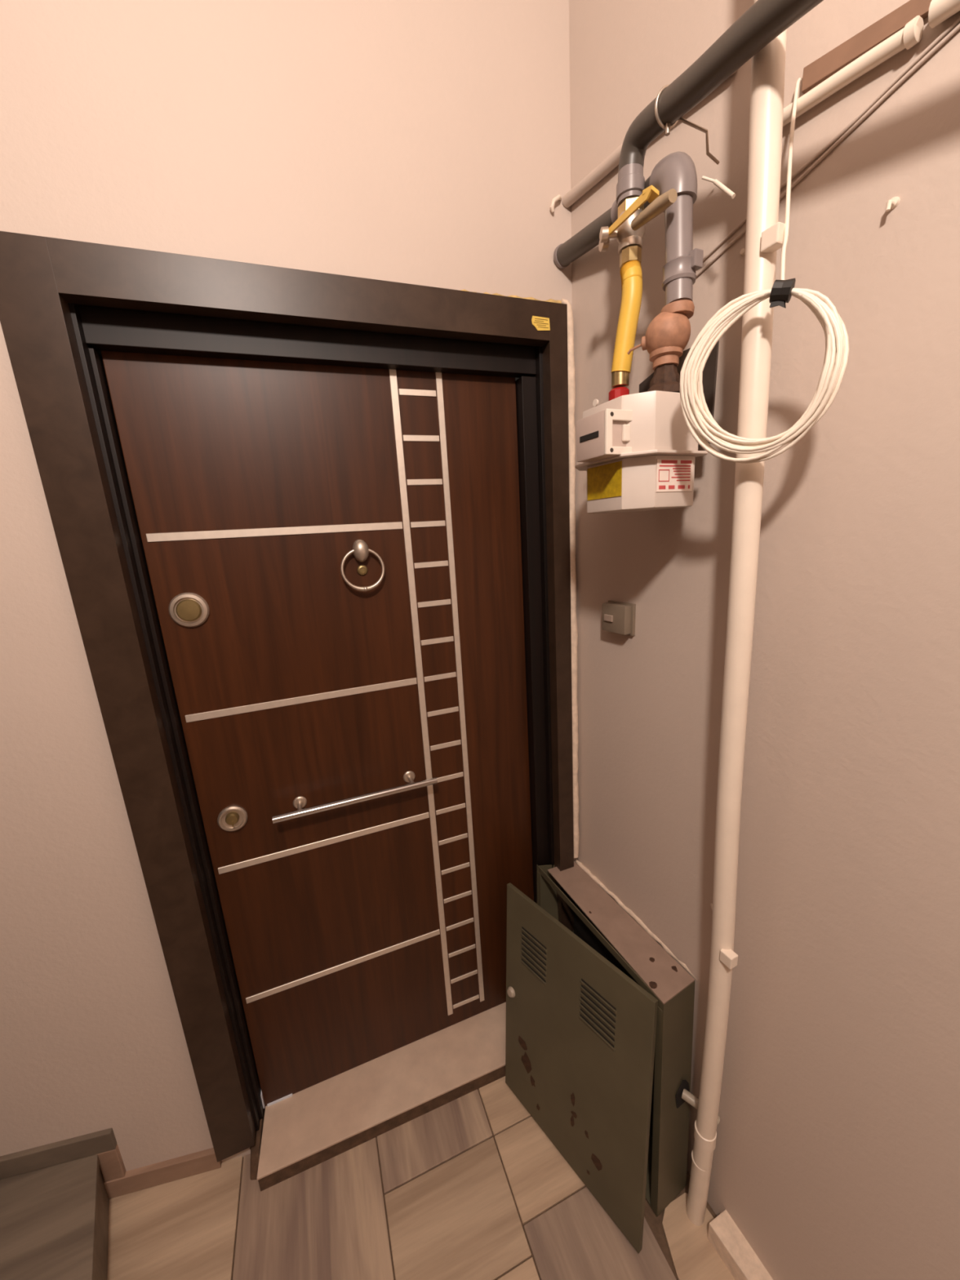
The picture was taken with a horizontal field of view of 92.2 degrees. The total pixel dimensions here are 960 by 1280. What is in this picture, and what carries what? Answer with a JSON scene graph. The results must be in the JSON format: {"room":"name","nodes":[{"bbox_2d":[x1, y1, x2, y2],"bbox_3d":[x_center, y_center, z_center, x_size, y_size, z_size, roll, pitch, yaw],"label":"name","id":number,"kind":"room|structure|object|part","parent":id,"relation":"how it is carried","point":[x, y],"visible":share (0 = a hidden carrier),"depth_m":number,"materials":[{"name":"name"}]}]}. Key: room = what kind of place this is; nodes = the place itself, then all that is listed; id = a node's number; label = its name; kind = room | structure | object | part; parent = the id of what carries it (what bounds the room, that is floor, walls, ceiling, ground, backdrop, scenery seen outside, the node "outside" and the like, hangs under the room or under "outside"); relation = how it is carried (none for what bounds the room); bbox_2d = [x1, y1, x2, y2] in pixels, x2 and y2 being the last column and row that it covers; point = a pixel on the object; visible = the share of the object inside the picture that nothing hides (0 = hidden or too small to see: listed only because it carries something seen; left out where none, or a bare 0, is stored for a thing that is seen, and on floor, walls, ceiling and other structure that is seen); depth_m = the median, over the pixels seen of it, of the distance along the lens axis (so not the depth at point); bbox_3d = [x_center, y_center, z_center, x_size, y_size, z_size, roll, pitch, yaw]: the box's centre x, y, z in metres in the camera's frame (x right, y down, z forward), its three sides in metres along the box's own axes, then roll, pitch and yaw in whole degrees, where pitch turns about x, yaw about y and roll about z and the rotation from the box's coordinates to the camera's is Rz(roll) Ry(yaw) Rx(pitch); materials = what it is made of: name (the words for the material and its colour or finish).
{"room":"apartment stairwell landing","nodes":[
{"label":"apartment stairwell landing","id":0,"kind":"room"},
{"bbox_2d":[0,0,577,1171],"bbox_3d":[-1.314,-0.093,1.036,3.750,3.056,0.685,-8,14,-20],"label":"wall","id":1,"kind":"structure","parent":0,"point":[427,143],"depth_m":0.91,"materials":[{"name":"paint"}]},
{"bbox_2d":[0,1128,222,1199],"bbox_3d":[-0.969,1.318,1.152,0.568,0.208,0.017,-6,13,-10],"label":"baseboard","id":2,"kind":"structure","parent":1,"relation":"attached to","point":[117,1182],"depth_m":1.15,"materials":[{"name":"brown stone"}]},
{"bbox_3d":[-1.080,1.254,1.116,0.351,0.055,0.015,-6,13,-10],"label":"skirting","id":3,"kind":"part","parent":2,"relation":"part of","materials":[{"name":"brown wood"}]},
{"bbox_3d":[-0.927,1.313,1.161,0.046,0.096,0.015,-6,13,-10],"label":"skirting","id":4,"kind":"part","parent":2,"relation":"part of","materials":[{"name":"wood"}]},
{"bbox_3d":[-0.819,1.378,1.196,0.270,0.056,0.017,-6,13,-10],"label":"skirting","id":5,"kind":"part","parent":2,"relation":"part of","materials":[{"name":"wood"}]},
{"bbox_2d":[0,231,574,1162],"bbox_3d":[-0.262,0.266,1.203,1.066,2.051,0.150,-8,14,-20],"label":"door frame","id":6,"kind":"structure","parent":1,"relation":"attached to","point":[64,303],"depth_m":0.96,"materials":[{"name":"laminate"}]},
{"bbox_3d":[-0.698,0.338,0.986,0.087,2.043,0.037,-8,14,-20],"label":"casing","id":7,"kind":"part","parent":6,"relation":"part of","materials":[{"name":"laminate"}]},
{"bbox_3d":[-0.279,-0.684,0.935,0.931,0.080,0.037,-8,14,-20],"label":"head casing","id":8,"kind":"part","parent":6,"relation":"part of","materials":[{"name":"laminate"}]},
{"bbox_2d":[531,315,550,330],"bbox_3d":[0.141,-0.731,1.068,0.048,0.029,0.002,-8,14,-20],"label":"paper tag","id":9,"kind":"object","parent":6,"relation":"attached to","point":[540,323],"visible":1,"depth_m":1.07,"materials":[{"name":"yellow paper"}]},
{"bbox_3d":[0.233,0.210,1.323,0.048,2.051,0.037,-8,14,-20],"label":"casing","id":10,"kind":"part","parent":6,"relation":"part of","materials":[{"name":"laminate"}]},
{"bbox_2d":[101,351,533,1108],"bbox_3d":[-0.261,0.303,1.224,0.866,1.974,0.116,-8,14,-20],"label":"door","id":11,"kind":"structure","parent":1,"relation":"in","point":[333,553],"depth_m":1.16,"materials":[{"name":"brown wood"}]},
{"bbox_3d":[-0.148,0.286,1.269,0.016,1.878,0.006,-8,14,-20],"label":"rail","id":12,"kind":"part","parent":11,"relation":"part of","materials":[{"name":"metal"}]},
{"bbox_3d":[-0.046,0.272,1.306,0.015,1.878,0.006,-8,14,-20],"label":"rail","id":13,"kind":"part","parent":11,"relation":"part of","materials":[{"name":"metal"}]},
{"bbox_2d":[460,289,579,857],"bbox_3d":[0.115,-0.047,1.210,0.323,1.515,0.028,-8,14,-20],"label":"plaster","id":14,"kind":"object","parent":1,"relation":"attached to","point":[571,358],"visible":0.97,"depth_m":1.21,"materials":[{"name":"paint"}]},
{"bbox_2d":[550,194,561,212],"bbox_3d":[0.175,-0.990,1.046,0.038,0.040,0.017,-14,17,-39],"label":"wall hook","id":15,"kind":"object","parent":1,"relation":"attached to","point":[558,197],"visible":1,"depth_m":1.04,"materials":[{"name":"white plastic"}]},
{"bbox_2d":[106,1075,735,1279],"bbox_3d":[-0.438,1.715,-0.011,4.200,0.102,3.920,-8,14,-20],"label":"floor","id":16,"kind":"structure","parent":0,"point":[471,1187],"depth_m":1.11,"materials":[{"name":"tile"}]},
{"bbox_2d":[0,1154,109,1279],"bbox_3d":[-1.600,1.463,0.477,2.409,0.304,1.550,-8,14,-20],"label":"stair","id":17,"kind":"structure","parent":16,"relation":"on","point":[54,1220],"depth_m":1.03,"materials":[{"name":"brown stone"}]},
{"bbox_2d":[249,1001,506,1191],"bbox_3d":[-0.179,1.298,1.406,0.943,0.052,0.230,-8,14,-20],"label":"threshold","id":18,"kind":"object","parent":16,"relation":"on","point":[321,1122],"visible":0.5,"depth_m":1.32,"materials":[{"name":"marble"}]},
{"bbox_2d":[505,861,719,1253],"bbox_3d":[0.273,1.037,1.239,0.359,0.568,0.582,-8,14,-20],"label":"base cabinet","id":19,"kind":"object","parent":16,"relation":"on","point":[600,1015],"visible":0.91,"depth_m":1.13,"materials":[{"name":"grey metal"}]},
{"bbox_2d":[518,1035,527,1050],"bbox_3d":[0.121,1.145,1.310,0.005,0.023,0.036,-14,17,-38],"label":"hole","id":20,"kind":"object","parent":19,"relation":"attached to","point":[522,1041],"depth_m":1.31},
{"bbox_2d":[520,1051,531,1073],"bbox_3d":[0.131,1.187,1.297,0.009,0.051,0.040,-11,15,-31],"label":"hole","id":21,"kind":"object","parent":19,"relation":"attached to","point":[526,1056],"depth_m":1.30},
{"bbox_2d":[530,1075,535,1087],"bbox_3d":[0.146,1.223,1.278,0.005,0.025,0.020,-12,16,-33],"label":"hole","id":22,"kind":"object","parent":19,"relation":"attached to","point":[532,1077],"depth_m":1.28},
{"bbox_3d":[0.192,0.998,1.482,0.016,0.543,0.068,1,14,18],"label":"post","id":23,"kind":"part","parent":19,"relation":"part of","materials":[{"name":"grey metal"}]},
{"bbox_3d":[0.247,0.984,1.486,0.139,0.563,0.053,-4,13,-2],"label":"panel","id":24,"kind":"part","parent":19,"relation":"part of","materials":[{"name":"grey metal"}]},
{"bbox_2d":[570,1115,574,1126],"bbox_3d":[0.235,1.222,1.173,0.006,0.027,0.013,-12,16,-34],"label":"hole","id":25,"kind":"object","parent":19,"relation":"attached to","point":[572,1117],"depth_m":1.17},
{"bbox_2d":[570,1093,574,1106],"bbox_3d":[0.236,1.166,1.174,0.006,0.032,0.015,-11,15,-31],"label":"hole","id":26,"kind":"object","parent":19,"relation":"attached to","point":[572,1095],"depth_m":1.17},
{"bbox_2d":[570,1111,577,1118],"bbox_3d":[0.237,1.201,1.170,0.003,0.014,0.019,-15,18,-42],"label":"hole","id":27,"kind":"object","parent":19,"relation":"attached to","point":[573,1113],"depth_m":1.17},
{"bbox_3d":[0.222,1.046,1.205,0.133,0.563,0.526,-14,17,-38],"label":"cabinet door","id":28,"kind":"part","parent":19,"relation":"part of","materials":[{"name":"grey metal"}]},
{"bbox_2d":[591,1153,602,1170],"bbox_3d":[0.282,1.263,1.116,0.006,0.027,0.030,-13,16,-35],"label":"hole","id":29,"kind":"object","parent":19,"relation":"attached to","point":[596,1158],"depth_m":1.12,"materials":[{"name":"brown"}]},
{"bbox_3d":[0.398,1.020,1.292,0.040,0.563,0.481,-9,14,-24],"label":"panel","id":30,"kind":"part","parent":19,"relation":"part of","materials":[{"name":"grey metal"}]},
{"bbox_3d":[0.351,0.744,1.235,0.104,0.004,0.466,-9,14,-23],"label":"lid","id":31,"kind":"part","parent":19,"relation":"part of","materials":[{"name":"grey metal"}]},
{"bbox_2d":[648,981,657,988],"bbox_3d":[0.393,0.783,1.048,0.018,0.001,0.017,-8,14,-20],"label":"hole","id":32,"kind":"object","parent":19,"relation":"on","point":[652,984],"depth_m":1.05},
{"bbox_3d":[0.406,1.084,1.057,0.016,0.543,0.068,1,14,18],"label":"post","id":33,"kind":"part","parent":19,"relation":"part of","materials":[{"name":"grey metal"}]},
{"bbox_3d":[0.353,1.302,1.329,0.109,0.003,0.504,-9,14,-25],"label":"panel","id":34,"kind":"part","parent":19,"relation":"part of","materials":[{"name":"grey metal"}]},
{"bbox_2d":[671,965,677,972],"bbox_3d":[0.456,0.771,1.083,0.012,0.001,0.015,-2,13,6],"label":"hole","id":35,"kind":"object","parent":19,"relation":"on","point":[673,968],"depth_m":1.08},
{"bbox_3d":[0.453,1.068,1.072,0.144,0.563,0.039,-10,15,-28],"label":"panel","id":36,"kind":"part","parent":19,"relation":"part of","materials":[{"name":"grey metal"}]},
{"bbox_2d":[568,0,959,1279],"bbox_3d":[0.961,0.076,-0.258,0.634,3.056,3.352,-11,15,-30],"label":"wall","id":37,"kind":"structure","parent":0,"point":[836,1156],"depth_m":0.76,"materials":[{"name":"paint"}]},
{"bbox_2d":[601,600,635,635],"bbox_3d":[0.331,-0.052,1.114,0.036,0.076,0.086,-10,15,-26],"label":"wall switch","id":38,"kind":"object","parent":37,"relation":"attached to","point":[618,617],"visible":1,"depth_m":1.09,"materials":[{"name":"plastic"}]},
{"bbox_2d":[575,859,697,980],"bbox_3d":[0.403,0.738,1.258,0.020,0.024,0.452,-10,15,-26],"label":"plaster","id":39,"kind":"object","parent":37,"relation":"attached to","point":[629,912],"visible":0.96,"depth_m":1.24,"materials":[{"name":"white paint"}]},
{"bbox_2d":[574,386,707,513],"bbox_3d":[0.269,-0.354,0.845,0.204,0.228,0.214,-8,14,-20],"label":"gas meter","id":40,"kind":"object","parent":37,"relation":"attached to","point":[638,451],"visible":0.98,"depth_m":0.78,"materials":[{"name":"plastic"}]},
{"bbox_2d":[576,409,626,462],"bbox_3d":[0.213,-0.349,0.797,0.060,0.070,0.076,-9,14,-24],"label":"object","id":41,"kind":"structure","parent":40,"relation":"on","point":[592,450],"depth_m":0.77,"materials":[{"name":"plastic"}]},
{"bbox_3d":[0.242,-0.344,0.766,0.014,0.026,0.005,-9,14,-24],"label":"counter post","id":42,"kind":"part","parent":40,"relation":"part of","materials":[{"name":"white plastic"}]},
{"bbox_2d":[611,260,642,388],"bbox_3d":[0.270,-0.574,0.849,0.040,0.194,0.056,-16,18,-43],"label":"gas hose","id":43,"kind":"object","parent":40,"relation":"on","point":[631,275],"visible":1,"depth_m":0.83,"materials":[{"name":"yellow rubber"}]},
{"bbox_2d":[626,299,694,392],"bbox_3d":[0.309,-0.481,0.781,0.075,0.133,0.091,-8,14,-20],"label":"pipe fitting","id":44,"kind":"object","parent":40,"relation":"on","point":[667,335],"visible":0.99,"depth_m":0.75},
{"bbox_2d":[658,460,691,488],"bbox_3d":[0.334,-0.283,0.789,0.075,0.047,0.001,-9,14,-24],"label":"label","id":45,"kind":"object","parent":40,"relation":"attached to","point":[673,474],"depth_m":0.79,"materials":[{"name":"white paper"}]},
{"bbox_2d":[553,151,735,305],"bbox_3d":[0.299,-0.727,0.897,0.122,0.298,0.478,-7,14,-15],"label":"pipe","id":46,"kind":"object","parent":37,"relation":"attached to","point":[677,171],"visible":0.66,"depth_m":0.72,"materials":[{"name":"grey plastic"}]},
{"bbox_2d":[610,200,617,223],"bbox_3d":[0.281,-0.823,0.887,0.053,0.055,0.037,-8,14,-20],"label":"socket","id":47,"kind":"object","parent":46,"relation":"attached to","point":[614,210],"depth_m":0.88,"materials":[{"name":"silver metal"}]},
{"bbox_2d":[598,185,677,268],"bbox_3d":[0.268,-0.704,0.773,0.076,0.093,0.182,-8,14,-20],"label":"valve","id":48,"kind":"object","parent":46,"relation":"attached to","point":[628,229],"visible":0.99,"depth_m":0.79,"materials":[{"name":"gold metal"}]},
{"bbox_3d":[0.234,-0.718,0.816,0.044,0.021,0.022,-3,13,2],"label":"valve stem","id":49,"kind":"part","parent":48,"relation":"part of","materials":[{"name":"silver metal"}]},
{"bbox_3d":[0.251,-0.707,0.763,0.017,0.016,0.110,-8,14,-20],"label":"lever","id":50,"kind":"part","parent":48,"relation":"part of","materials":[{"name":"yellow metal"}]},
{"bbox_2d":[616,0,823,207],"bbox_3d":[0.409,-0.740,0.522,0.124,0.141,0.680,-8,14,-20],"label":"supply pipe","id":51,"kind":"object","parent":46,"relation":"attached to","point":[765,20],"visible":0.98,"depth_m":0.64,"materials":[{"name":"grey metal"}]},
{"bbox_2d":[616,173,644,204],"bbox_3d":[0.261,-0.781,0.802,0.046,0.024,0.047,-8,14,-20],"label":"pipe fitting","id":52,"kind":"object","parent":51,"relation":"attached to","point":[629,185],"depth_m":0.79,"materials":[{"name":"silver metal"}]},
{"bbox_2d":[562,71,736,208],"bbox_3d":[0.299,-0.957,0.892,0.024,0.054,0.402,-10,15,-28],"label":"conduit","id":53,"kind":"object","parent":37,"relation":"attached to","point":[611,161],"visible":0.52,"depth_m":0.98,"materials":[{"name":"paint"}]},
{"bbox_2d":[639,340,719,446],"bbox_3d":[0.369,-0.439,0.862,0.040,0.166,0.178,-9,14,-24],"label":"bracket","id":54,"kind":"object","parent":37,"relation":"attached to","point":[709,371],"visible":0.26,"depth_m":0.79,"materials":[{"name":"metal"}]},
{"bbox_2d":[707,1209,773,1279],"bbox_3d":[1.017,1.560,-0.036,0.057,0.050,2.425,-9,14,-22],"label":"baseboard","id":55,"kind":"structure","parent":37,"relation":"attached to","point":[730,1243],"depth_m":1.00,"materials":[{"name":"paint"}]},
{"bbox_2d":[739,248,745,255],"bbox_3d":[0.434,-0.641,0.762,0.007,0.010,0.010,-8,14,-20],"label":"plug","id":56,"kind":"object","parent":37,"relation":"attached to","point":[742,252],"visible":0.85,"depth_m":0.76,"materials":[{"name":"plastic"}]},
{"bbox_2d":[679,0,848,1226],"bbox_3d":[0.436,-0.125,0.723,0.259,3.047,0.281,0,13,14],"label":"pipe","id":57,"kind":"object","parent":37,"relation":"attached to","point":[764,237],"depth_m":0.68,"materials":[{"name":"white plastic"}]},
{"bbox_3d":[0.410,-0.518,0.615,0.203,0.531,0.166,-8,14,-20],"label":"cable coil","id":58,"kind":"part","parent":57,"relation":"part of","materials":[{"name":"white plastic"}]},
{"bbox_2d":[696,23,959,277],"bbox_3d":[0.523,-0.693,0.582,0.006,0.175,0.561,-10,15,-28],"label":"cable","id":59,"kind":"object","parent":37,"relation":"attached to","point":[957,28],"visible":0.84,"depth_m":0.61,"materials":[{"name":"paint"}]},
{"bbox_2d":[702,16,959,261],"bbox_3d":[0.522,-0.706,0.579,0.006,0.169,0.561,-10,15,-28],"label":"cable","id":60,"kind":"object","parent":37,"relation":"attached to","point":[957,21],"visible":0.8,"depth_m":0.61,"materials":[{"name":"paint"}]},
{"bbox_2d":[801,0,932,93],"bbox_3d":[0.620,-0.726,0.388,0.010,0.062,0.643,-10,15,-28],"label":"board","id":61,"kind":"object","parent":37,"relation":"attached to","point":[818,71],"visible":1,"depth_m":0.60,"materials":[{"name":"brown wood"}]},
{"bbox_2d":[782,0,959,126],"bbox_3d":[0.591,-0.697,0.428,0.027,0.063,0.632,-10,15,-27],"label":"pipe","id":62,"kind":"object","parent":37,"relation":"attached to","point":[940,11],"visible":0.91,"depth_m":0.58,"materials":[{"name":"white plastic"}]},
{"bbox_2d":[885,196,900,212],"bbox_3d":[0.529,-0.562,0.596,0.018,0.018,0.013,-8,14,-20],"label":"wall hook","id":63,"kind":"object","parent":37,"relation":"attached to","point":[894,202],"visible":1,"depth_m":0.59,"materials":[{"name":"white plastic"}]}
]}

